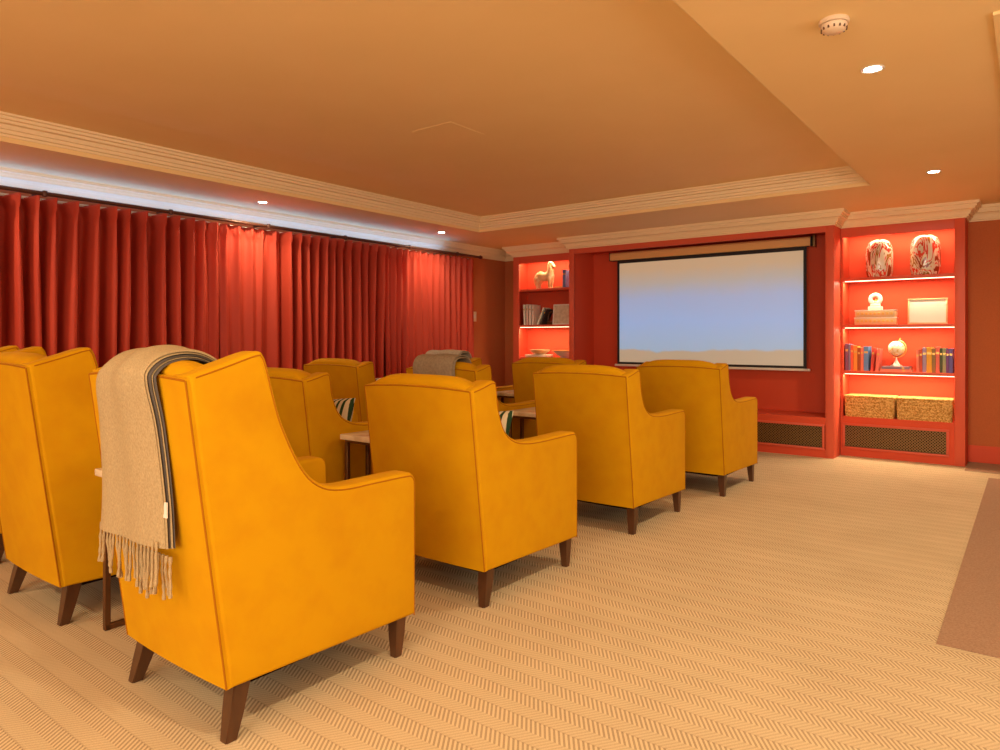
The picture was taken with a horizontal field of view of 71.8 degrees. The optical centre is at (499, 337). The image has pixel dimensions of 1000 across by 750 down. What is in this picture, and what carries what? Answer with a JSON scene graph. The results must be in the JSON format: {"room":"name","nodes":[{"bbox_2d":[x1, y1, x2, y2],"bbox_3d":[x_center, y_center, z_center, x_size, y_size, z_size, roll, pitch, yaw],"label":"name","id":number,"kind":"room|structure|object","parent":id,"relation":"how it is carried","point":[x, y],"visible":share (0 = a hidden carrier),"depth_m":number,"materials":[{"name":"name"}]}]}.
{"room":"home cinema room","nodes":[
{"label":"home cinema room","id":0,"kind":"room"},
{"bbox_2d":[0,189,504,386],"bbox_3d":[-3.248,-0.030,5.498,0.100,2.360,10.940,0,0,38],"label":"wall","id":1,"kind":"structure","parent":0,"point":[488,274],"depth_m":9.39,"materials":[{"name":"paint"}]},
{"bbox_2d":[0,185,482,258],"bbox_3d":[-2.616,-1.040,6.015,0.261,0.053,7.530,0,0,38],"label":"pole","id":2,"kind":"object","parent":1,"relation":"attached to","point":[43,193],"visible":1,"depth_m":5.94,"materials":[{"name":"brown metal"}]},
{"bbox_2d":[0,193,218,367],"bbox_3d":[-3.679,0.049,4.552,0.215,2.142,3.931,0,0,38],"label":"curtain","id":3,"kind":"object","parent":2,"relation":"hanging from","point":[109,281],"visible":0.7,"depth_m":5.34,"materials":[{"name":"red fabric"}]},
{"bbox_2d":[218,223,386,377],"bbox_3d":[-1.884,0.049,6.885,0.214,2.142,1.954,0,0,38],"label":"curtain","id":4,"kind":"object","parent":2,"relation":"hanging from","point":[297,300],"visible":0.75,"depth_m":6.73,"materials":[{"name":"red fabric"}]},
{"bbox_2d":[385,247,473,375],"bbox_3d":[-0.803,0.049,8.290,0.102,2.142,1.575,0,0,38],"label":"curtain","id":5,"kind":"object","parent":2,"relation":"hanging from","point":[429,296],"visible":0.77,"depth_m":8.16,"materials":[{"name":"red fabric"}]},
{"bbox_2d":[0,167,999,261],"bbox_3d":[-0.006,-1.143,3.004,8.100,0.136,10.750,0,0,38],"label":"trim","id":6,"kind":"structure","parent":1,"relation":"attached to","point":[972,210],"depth_m":6.64,"materials":[{"name":"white paint"}]},
{"bbox_2d":[0,0,999,249],"bbox_3d":[-0.009,-1.304,3.000,8.280,0.212,10.940,0,0,38],"label":"ceiling","id":7,"kind":"structure","parent":0,"point":[571,101],"depth_m":3.84,"materials":[{"name":"paint"}]},
{"bbox_2d":[0,0,865,229],"bbox_3d":[-0.660,-1.300,4.089,4.010,0.121,6.580,0,0,38],"label":"trim","id":8,"kind":"structure","parent":7,"relation":"attached to","point":[14,126],"depth_m":5.80,"materials":[{"name":"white paint"}]},
{"bbox_2d":[412,122,483,142],"bbox_3d":[-0.342,-1.359,4.583,0.340,0.002,0.340,0,0,38],"label":"access panel","id":9,"kind":"object","parent":7,"relation":"attached to","point":[448,132],"visible":1,"depth_m":4.57,"materials":[{"name":"paint"}]},
{"bbox_2d":[818,14,849,35],"bbox_3d":[1.272,-1.186,2.631,0.108,0.048,0.108,0,0,38],"label":"smoke detector","id":10,"kind":"object","parent":7,"relation":"attached to","point":[835,24],"visible":1,"depth_m":2.60,"materials":[{"name":"beige plastic"}]},
{"bbox_2d":[860,64,884,73],"bbox_3d":[1.671,-1.206,3.100,0.098,0.006,0.098,0,0,38],"label":"recessed light","id":11,"kind":"object","parent":7,"relation":"in","point":[875,68],"visible":1,"depth_m":3.10,"materials":[{"name":"white"}]},
{"bbox_2d":[926,170,941,173],"bbox_3d":[3.146,-1.206,5.012,0.098,0.006,0.098,0,0,38],"label":"recessed light","id":12,"kind":"object","parent":7,"relation":"in","point":[930,171],"visible":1,"depth_m":5.00,"materials":[{"name":"white"}]},
{"bbox_2d":[0,451,999,749],"bbox_3d":[-0.009,1.178,3.000,8.280,0.064,10.940,0,0,38],"label":"floor","id":13,"kind":"structure","parent":0,"point":[803,606],"depth_m":2.56,"materials":[{"name":"carpet"}]},
{"bbox_2d":[0,345,19,561],"bbox_3d":[-2.614,0.594,3.922,0.613,1.111,0.892,0,0,38],"label":"armchair","id":14,"kind":"object","parent":13,"relation":"on","point":[11,348],"visible":0.1,"depth_m":3.53,"materials":[{"name":"yellow fabric"}]},
{"bbox_2d":[0,346,116,625],"bbox_3d":[-1.799,0.594,3.186,0.613,1.111,0.892,0,0,38],"label":"armchair","id":15,"kind":"object","parent":13,"relation":"on","point":[51,491],"visible":0.54,"depth_m":2.79,"materials":[{"name":"yellow fabric"}]},
{"bbox_2d":[0,352,46,364],"bbox_3d":[-1.969,0.434,2.966,0.530,0.752,0.298,0,0,38],"label":"cushion","id":16,"kind":"object","parent":15,"relation":"on","point":[6,358],"depth_m":2.78,"materials":[{"name":"yellow fabric"}]},
{"bbox_2d":[95,468,124,630],"bbox_3d":[-1.311,0.830,2.754,0.370,0.640,0.420,0,0,38],"label":"side table","id":17,"kind":"object","parent":13,"relation":"on","point":[107,624],"visible":0.12,"depth_m":2.71,"materials":[{"name":"brown wood"}]},
{"bbox_2d":[88,351,414,744],"bbox_3d":[-0.820,0.594,2.384,0.613,1.111,0.892,0,0,38],"label":"armchair","id":18,"kind":"object","parent":13,"relation":"on","point":[276,565],"visible":0.86,"depth_m":2.06,"materials":[{"name":"yellow fabric"}]},
{"bbox_2d":[96,345,216,599],"bbox_3d":[-1.033,0.394,2.147,0.421,0.748,0.353,0,0,38],"label":"throw blanket","id":19,"kind":"object","parent":18,"relation":"on","point":[138,506],"visible":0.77,"depth_m":1.99,"materials":[{"name":"beige fabric"}]},
{"bbox_2d":[158,360,202,375],"bbox_3d":[-0.990,0.434,2.164,0.530,0.752,0.298,0,0,38],"label":"cushion","id":20,"kind":"object","parent":18,"relation":"on","point":[183,367],"depth_m":1.94,"materials":[{"name":"yellow fabric"}]},
{"bbox_2d":[267,367,372,482],"bbox_3d":[-1.013,0.656,4.078,0.658,0.988,0.870,0,0,38],"label":"armchair","id":21,"kind":"object","parent":13,"relation":"on","point":[312,424],"visible":0.41,"depth_m":3.65,"materials":[{"name":"yellow fabric"}]},
{"bbox_2d":[267,367,310,379],"bbox_3d":[-1.183,0.486,3.857,0.575,0.648,0.276,0,0,38],"label":"cushion","id":22,"kind":"object","parent":21,"relation":"on","point":[274,373],"depth_m":3.66,"materials":[{"name":"yellow fabric"}]},
{"bbox_2d":[333,398,354,420],"bbox_3d":[-1.036,0.530,4.108,0.371,0.357,0.177,0,0,29],"label":"cushion","id":23,"kind":"object","parent":21,"relation":"on","point":[345,407],"visible":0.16,"depth_m":4.04,"materials":[{"name":"fabric"}]},
{"bbox_2d":[303,358,375,421],"bbox_3d":[-1.096,0.656,5.796,0.658,0.988,0.870,0,0,38],"label":"armchair","id":24,"kind":"object","parent":13,"relation":"on","point":[348,377],"visible":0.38,"depth_m":5.36,"materials":[{"name":"yellow fabric"}]},
{"bbox_2d":[309,358,360,365],"bbox_3d":[-1.266,0.486,5.576,0.575,0.648,0.276,0,0,38],"label":"cushion","id":25,"kind":"object","parent":24,"relation":"on","point":[323,361],"depth_m":5.44,"materials":[{"name":"yellow fabric"}]},
{"bbox_2d":[340,430,370,479],"bbox_3d":[-0.577,0.830,3.722,0.370,0.640,0.420,0,0,38],"label":"side table","id":26,"kind":"object","parent":13,"relation":"on","point":[361,437],"visible":0.18,"depth_m":3.68,"materials":[{"name":"brown wood"}]},
{"bbox_2d":[364,373,576,607],"bbox_3d":[-0.124,0.656,3.392,0.658,0.988,0.870,0,0,38],"label":"armchair","id":27,"kind":"object","parent":13,"relation":"on","point":[487,500],"visible":0.98,"depth_m":3.06,"materials":[{"name":"yellow fabric"}]},
{"bbox_2d":[373,373,474,389],"bbox_3d":[-0.293,0.486,3.172,0.575,0.648,0.276,0,0,38],"label":"cushion","id":28,"kind":"object","parent":27,"relation":"on","point":[402,381],"depth_m":3.04,"materials":[{"name":"yellow fabric"}]},
{"bbox_2d":[499,411,513,435],"bbox_3d":[-0.120,0.530,3.389,0.371,0.357,0.177,0,0,29],"label":"cushion","id":29,"kind":"object","parent":27,"relation":"on","point":[505,416],"visible":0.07,"depth_m":3.32,"materials":[{"name":"fabric"}]},
{"bbox_2d":[406,361,536,439],"bbox_3d":[-0.168,0.656,5.156,0.658,0.988,0.870,0,0,38],"label":"armchair","id":30,"kind":"object","parent":13,"relation":"on","point":[471,372],"visible":0.21,"depth_m":4.89,"materials":[{"name":"yellow fabric"}]},
{"bbox_2d":[413,354,471,375],"bbox_3d":[-0.388,0.342,4.915,0.382,0.464,0.298,0,0,38],"label":"folded blanket","id":31,"kind":"object","parent":30,"relation":"on","point":[434,364],"visible":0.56,"depth_m":4.80,"materials":[{"name":"grey fabric"}]},
{"bbox_2d":[412,361,476,369],"bbox_3d":[-0.338,0.486,4.936,0.575,0.648,0.276,0,0,38],"label":"cushion","id":32,"kind":"object","parent":30,"relation":"on","point":[458,365],"depth_m":4.71,"materials":[{"name":"yellow fabric"}]},
{"bbox_2d":[470,357,514,403],"bbox_3d":[-0.281,0.656,6.885,0.658,0.988,0.870,0,0,38],"label":"armchair","id":33,"kind":"object","parent":13,"relation":"on","point":[476,361],"visible":0.1,"depth_m":6.74,"materials":[{"name":"yellow fabric"}]},
{"bbox_2d":[426,350,471,357],"bbox_3d":[-0.477,0.342,6.625,0.432,0.464,0.298,0,0,38],"label":"folded blanket","id":34,"kind":"object","parent":33,"relation":"on","point":[456,352],"visible":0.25,"depth_m":6.53,"materials":[{"name":"grey fabric"}]},
{"bbox_2d":[497,390,513,402],"bbox_3d":[0.175,0.830,6.571,0.370,0.640,0.420,0,0,38],"label":"side table","id":35,"kind":"object","parent":13,"relation":"on","point":[508,393],"visible":0.07,"depth_m":6.46,"materials":[{"name":"brown wood"}]},
{"bbox_2d":[509,407,535,438],"bbox_3d":[0.308,0.830,4.877,0.370,0.640,0.420,0,0,38],"label":"side table","id":36,"kind":"object","parent":13,"relation":"on","point":[526,413],"visible":0.09,"depth_m":4.82,"materials":[{"name":"brown wood"}]},
{"bbox_2d":[513,253,568,362],"bbox_3d":[0.685,0.028,9.041,1.042,2.245,0.322,0,0,38],"label":"bookcase","id":37,"kind":"object","parent":13,"relation":"on","point":[526,338],"visible":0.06,"depth_m":9.21,"materials":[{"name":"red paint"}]},
{"bbox_2d":[523,305,526,324],"bbox_3d":[0.371,-0.309,9.285,0.040,0.271,0.163,0,0,38],"label":"book","id":38,"kind":"object","parent":37,"relation":"on","point":[524,306],"visible":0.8,"depth_m":9.22,"materials":[{"name":"grey paper"}]},
{"bbox_2d":[526,304,531,324],"bbox_3d":[0.408,-0.311,9.256,0.035,0.276,0.163,0,0,38],"label":"book","id":39,"kind":"object","parent":37,"relation":"on","point":[527,305],"visible":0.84,"depth_m":9.20,"materials":[{"name":"grey paper"}]},
{"bbox_2d":[529,304,531,324],"bbox_3d":[0.446,-0.309,9.227,0.026,0.270,0.163,-2,-1,38],"label":"book","id":40,"kind":"object","parent":37,"relation":"on","point":[530,305],"visible":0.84,"depth_m":9.17,"materials":[{"name":"grey paper"}]},
{"bbox_2d":[532,305,540,324],"bbox_3d":[0.483,-0.305,9.198,0.024,0.262,0.163,0,0,38],"label":"book","id":41,"kind":"object","parent":37,"relation":"on","point":[536,309],"visible":0.92,"depth_m":9.16,"materials":[{"name":"paper"}]},
{"bbox_2d":[525,349,552,356],"bbox_3d":[0.516,0.203,9.150,0.350,0.098,0.270,0,0,38],"label":"serving dish","id":42,"kind":"object","parent":37,"relation":"on","point":[537,352],"visible":0.99,"depth_m":9.07,"materials":[{"name":"beige ceramic"}]},
{"bbox_2d":[537,308,550,324],"bbox_3d":[0.578,-0.285,9.125,0.118,0.228,0.163,0,0,38],"label":"book","id":43,"kind":"object","parent":37,"relation":"on","point":[543,309],"visible":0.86,"depth_m":9.07,"materials":[{"name":"beige paper"}]},
{"bbox_2d":[534,261,555,288],"bbox_3d":[0.584,-0.827,9.094,0.339,0.368,0.124,0,0,39],"label":"horse sculpture","id":44,"kind":"object","parent":37,"relation":"on","point":[548,276],"visible":0.94,"depth_m":9.04,"materials":[{"name":"beige ceramic"}]},
{"bbox_2d":[540,309,552,324],"bbox_3d":[0.612,-0.276,9.099,0.106,0.211,0.163,0,0,38],"label":"book","id":45,"kind":"object","parent":37,"relation":"on","point":[544,320],"visible":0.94,"depth_m":9.06,"materials":[{"name":"black paper"}]},
{"bbox_2d":[547,311,552,324],"bbox_3d":[0.674,-0.262,9.003,0.138,0.177,0.060,0,0,38],"label":"bookend","id":46,"kind":"object","parent":37,"relation":"on","point":[549,322],"visible":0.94,"depth_m":9.00,"materials":[{"name":"brown wood"}]},
{"bbox_2d":[552,350,568,357],"bbox_3d":[0.848,0.204,8.893,0.356,0.095,0.356,0,0,38],"label":"oval bowl","id":47,"kind":"object","parent":37,"relation":"on","point":[562,353],"visible":0.64,"depth_m":8.78,"materials":[{"name":"beige paint"}]},
{"bbox_2d":[553,304,568,324],"bbox_3d":[0.835,-0.303,8.847,0.365,0.262,0.044,0,0,38],"label":"picture frame","id":48,"kind":"object","parent":37,"relation":"on","point":[560,311],"visible":0.56,"depth_m":8.88,"materials":[{"name":"beige paint"}]},
{"bbox_2d":[563,270,568,286],"bbox_3d":[0.860,-0.755,8.851,0.045,0.225,0.153,0,0,38],"label":"book","id":49,"kind":"object","parent":37,"relation":"on","point":[565,272],"visible":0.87,"depth_m":8.80,"materials":[{"name":"paper"}]},
{"bbox_2d":[512,357,586,402],"bbox_3d":[0.618,0.656,6.192,0.658,0.988,0.870,0,0,38],"label":"armchair","id":50,"kind":"object","parent":13,"relation":"on","point":[523,370],"visible":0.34,"depth_m":5.96,"materials":[{"name":"yellow fabric"}]},
{"bbox_2d":[517,357,575,363],"bbox_3d":[0.448,0.486,5.972,0.575,0.648,0.276,0,0,38],"label":"cushion","id":51,"kind":"object","parent":50,"relation":"on","point":[529,360],"depth_m":5.85,"materials":[{"name":"yellow fabric"}]},
{"bbox_2d":[533,364,684,534],"bbox_3d":[0.722,0.656,4.489,0.658,0.988,0.870,0,0,38],"label":"armchair","id":52,"kind":"object","parent":13,"relation":"on","point":[629,457],"visible":0.91,"depth_m":4.15,"materials":[{"name":"yellow fabric"}]},
{"bbox_2d":[540,364,625,374],"bbox_3d":[0.552,0.486,4.268,0.575,0.648,0.276,0,0,38],"label":"cushion","id":53,"kind":"object","parent":52,"relation":"on","point":[563,369],"depth_m":4.15,"materials":[{"name":"yellow fabric"}]},
{"bbox_2d":[636,359,757,496],"bbox_3d":[1.565,0.656,5.455,0.658,0.988,0.870,0,0,38],"label":"armchair","id":54,"kind":"object","parent":13,"relation":"on","point":[721,430],"visible":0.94,"depth_m":5.09,"materials":[{"name":"yellow fabric"}]},
{"bbox_2d":[569,225,840,458],"bbox_3d":[2.155,0.028,7.668,2.955,2.245,0.504,0,0,38],"label":"media alcove","id":55,"kind":"object","parent":13,"relation":"on","point":[799,412],"visible":0.3,"depth_m":7.15,"materials":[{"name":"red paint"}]},
{"bbox_2d":[609,234,816,370],"bbox_3d":[2.284,-0.355,7.740,2.333,1.390,0.112,0,0,38],"label":"projector screen","id":56,"kind":"object","parent":55,"relation":"attached to","point":[742,305],"visible":0.98,"depth_m":7.64,"materials":[{"name":"white fabric"}]},
{"bbox_2d":[841,218,967,466],"bbox_3d":[3.845,0.028,6.603,1.020,2.245,0.322,0,0,38],"label":"bookcase","id":57,"kind":"object","parent":13,"relation":"on","point":[944,443],"visible":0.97,"depth_m":6.60,"materials":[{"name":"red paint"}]},
{"bbox_2d":[845,344,848,369],"bbox_3d":[3.469,0.188,6.876,0.030,0.262,0.173,0,0,38],"label":"book","id":58,"kind":"object","parent":57,"relation":"on","point":[846,345],"visible":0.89,"depth_m":6.81,"materials":[{"name":"purple paper"}]},
{"bbox_2d":[849,344,853,369],"bbox_3d":[3.489,0.192,6.862,0.016,0.255,0.172,0,0,38],"label":"book","id":59,"kind":"object","parent":57,"relation":"on","point":[849,344],"visible":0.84,"depth_m":6.79,"materials":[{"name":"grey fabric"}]},
{"bbox_2d":[851,345,856,370],"bbox_3d":[3.505,0.194,6.848,0.024,0.250,0.173,0,0,38],"label":"book","id":60,"kind":"object","parent":57,"relation":"on","point":[851,345],"visible":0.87,"depth_m":6.78,"materials":[{"name":"red paper"}]},
{"bbox_2d":[853,346,860,370],"bbox_3d":[3.530,0.198,6.830,0.034,0.243,0.173,0,0,38],"label":"book","id":61,"kind":"object","parent":57,"relation":"on","point":[854,347],"visible":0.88,"depth_m":6.76,"materials":[{"name":"orange paper"}]},
{"bbox_2d":[857,347,860,370],"bbox_3d":[3.554,0.206,6.810,0.026,0.225,0.173,0,0,38],"label":"book","id":62,"kind":"object","parent":57,"relation":"on","point":[858,349],"visible":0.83,"depth_m":6.74,"materials":[{"name":"brown paper"}]},
{"bbox_2d":[861,347,863,370],"bbox_3d":[3.576,0.204,6.793,0.026,0.230,0.173,0,0,38],"label":"book","id":63,"kind":"object","parent":57,"relation":"on","point":[862,348],"visible":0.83,"depth_m":6.72,"materials":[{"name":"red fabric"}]},
{"bbox_2d":[864,346,871,370],"bbox_3d":[3.604,0.200,6.772,0.040,0.238,0.173,0,0,38],"label":"book","id":64,"kind":"object","parent":57,"relation":"on","point":[867,349],"visible":0.96,"depth_m":6.71,"materials":[{"name":"blue paper"}]},
{"bbox_2d":[844,393,897,418],"bbox_3d":[3.625,0.661,6.746,0.434,0.208,0.288,0,0,38],"label":"lidded basket","id":65,"kind":"object","parent":57,"relation":"on","point":[856,404],"visible":0.99,"depth_m":6.64,"materials":[{"name":"brown wicker"}]},
{"bbox_2d":[870,347,877,370],"bbox_3d":[3.649,0.206,6.737,0.040,0.227,0.173,0,0,38],"label":"book","id":66,"kind":"object","parent":57,"relation":"on","point":[874,350],"visible":0.96,"depth_m":6.67,"materials":[{"name":"red paper"}]},
{"bbox_2d":[854,317,897,324],"bbox_3d":[3.659,-0.165,6.725,0.361,0.070,0.147,0,0,38],"label":"book","id":67,"kind":"object","parent":57,"relation":"on","point":[863,320],"visible":0.98,"depth_m":6.67,"materials":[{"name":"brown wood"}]},
{"bbox_2d":[855,309,897,317],"bbox_3d":[3.659,-0.236,6.725,0.351,0.070,0.147,0,0,38],"label":"box","id":68,"kind":"object","parent":67,"relation":"on","point":[858,313],"visible":0.99,"depth_m":6.66,"materials":[{"name":"brown wood"}]},
{"bbox_2d":[868,293,882,309],"bbox_3d":[3.655,-0.356,6.728,0.126,0.168,0.060,0,0,38],"label":"ring sculpture","id":69,"kind":"object","parent":68,"relation":"on","point":[874,305],"visible":1,"depth_m":6.71,"materials":[{"name":"white ceramic"}]},
{"bbox_2d":[875,349,882,370],"bbox_3d":[3.682,0.212,6.712,0.041,0.216,0.173,0,0,38],"label":"book","id":70,"kind":"object","parent":57,"relation":"on","point":[879,354],"visible":0.97,"depth_m":6.65,"materials":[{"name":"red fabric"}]},
{"bbox_2d":[866,239,892,276],"bbox_3d":[3.690,-0.768,6.721,0.236,0.365,0.236,0,0,38],"label":"vase","id":71,"kind":"object","parent":57,"relation":"on","point":[879,253],"visible":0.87,"depth_m":6.63,"materials":[{"name":"glass"}]},
{"bbox_2d":[880,369,913,371],"bbox_3d":[3.795,0.307,6.606,0.260,0.024,0.163,0,0,38],"label":"book","id":72,"kind":"object","parent":57,"relation":"on","point":[888,370],"visible":0.95,"depth_m":6.53,"materials":[{"name":"red paper"}]},
{"bbox_2d":[882,366,911,368],"bbox_3d":[3.794,0.282,6.606,0.235,0.024,0.163,0,0,38],"label":"book","id":73,"kind":"object","parent":72,"relation":"on","point":[883,367],"visible":1,"depth_m":6.56,"materials":[{"name":"grey paper"}]},
{"bbox_2d":[888,338,906,365],"bbox_3d":[3.792,0.134,6.610,0.144,0.271,0.144,0,0,-15],"label":"globe","id":74,"kind":"object","parent":73,"relation":"on","point":[895,348],"visible":1,"depth_m":6.57,"materials":[{"name":"beige paint"}]},
{"bbox_2d":[916,350,918,371],"bbox_3d":[3.946,0.216,6.508,0.022,0.205,0.173,0,0,38],"label":"book","id":75,"kind":"object","parent":57,"relation":"on","point":[917,351],"visible":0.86,"depth_m":6.44,"materials":[{"name":"red paper"}]},
{"bbox_2d":[919,349,921,371],"bbox_3d":[3.965,0.211,6.494,0.024,0.215,0.173,0,0,38],"label":"book","id":76,"kind":"object","parent":57,"relation":"on","point":[920,350],"visible":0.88,"depth_m":6.43,"materials":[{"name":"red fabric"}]},
{"bbox_2d":[922,348,925,371],"bbox_3d":[3.988,0.205,6.476,0.030,0.228,0.173,0,0,38],"label":"book","id":77,"kind":"object","parent":57,"relation":"on","point":[923,349],"visible":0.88,"depth_m":6.41,"materials":[{"name":"paper"}]},
{"bbox_2d":[896,395,953,422],"bbox_3d":[3.985,0.661,6.469,0.452,0.208,0.288,0,0,38],"label":"lidded basket","id":78,"kind":"object","parent":57,"relation":"on","point":[918,408],"visible":0.97,"depth_m":6.36,"materials":[{"name":"brown wicker"}]},
{"bbox_2d":[910,235,940,274],"bbox_3d":[3.990,-0.773,6.483,0.250,0.375,0.250,0,0,7],"label":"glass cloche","id":79,"kind":"object","parent":57,"relation":"on","point":[925,250],"visible":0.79,"depth_m":6.39,"materials":[{"name":"multicoloured ceramic"}]},
{"bbox_2d":[908,298,947,323],"bbox_3d":[3.974,-0.249,6.424,0.317,0.240,0.042,0,0,38],"label":"box","id":80,"kind":"object","parent":57,"relation":"on","point":[924,310],"visible":1,"depth_m":6.42,"materials":[{"name":"beige wood"}]},
{"bbox_2d":[926,347,933,372],"bbox_3d":[4.017,0.203,6.453,0.042,0.232,0.173,0,0,38],"label":"book","id":81,"kind":"object","parent":57,"relation":"on","point":[928,349],"visible":0.92,"depth_m":6.38,"materials":[{"name":"orange paper"}]},
{"bbox_2d":[932,348,935,372],"bbox_3d":[4.046,0.206,6.431,0.028,0.226,0.173,0,0,38],"label":"book","id":82,"kind":"object","parent":57,"relation":"on","point":[933,349],"visible":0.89,"depth_m":6.36,"materials":[{"name":"brown paper"}]},
{"bbox_2d":[936,347,941,372],"bbox_3d":[4.070,0.200,6.412,0.030,0.238,0.173,0,0,38],"label":"book","id":83,"kind":"object","parent":57,"relation":"on","point":[937,348],"visible":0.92,"depth_m":6.34,"materials":[{"name":"red paper"}]},
{"bbox_2d":[940,348,942,372],"bbox_3d":[4.091,0.206,6.396,0.020,0.225,0.173,0,0,38],"label":"book","id":84,"kind":"object","parent":57,"relation":"on","point":[941,349],"visible":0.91,"depth_m":6.33,"materials":[{"name":"green paper"}]},
{"bbox_2d":[943,348,947,372],"bbox_3d":[4.111,0.205,6.381,0.026,0.228,0.173,0,0,38],"label":"book","id":85,"kind":"object","parent":57,"relation":"on","point":[944,349],"visible":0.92,"depth_m":6.31,"materials":[{"name":"paper"}]},
{"bbox_2d":[946,349,948,372],"bbox_3d":[4.131,0.209,6.366,0.022,0.220,0.173,0,0,38],"label":"book","id":86,"kind":"object","parent":57,"relation":"on","point":[947,350],"visible":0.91,"depth_m":6.30,"materials":[{"name":"purple paper"}]},
{"bbox_2d":[949,348,953,372],"bbox_3d":[4.152,0.208,6.349,0.028,0.222,0.173,0,0,38],"label":"book","id":87,"kind":"object","parent":57,"relation":"on","point":[951,351],"visible":0.93,"depth_m":6.29,"materials":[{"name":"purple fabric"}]},
{"bbox_2d":[505,220,999,446],"bbox_3d":[3.301,-0.030,7.292,8.080,2.360,0.100,0,0,38],"label":"wall","id":88,"kind":"structure","parent":0,"point":[983,236],"depth_m":6.36,"materials":[{"name":"paint"}]},
{"bbox_2d":[968,445,999,463],"bbox_3d":[5.404,1.069,5.595,2.677,0.153,0.018,0,0,38],"label":"baseboard","id":89,"kind":"structure","parent":88,"relation":"attached to","point":[981,454],"depth_m":6.33,"materials":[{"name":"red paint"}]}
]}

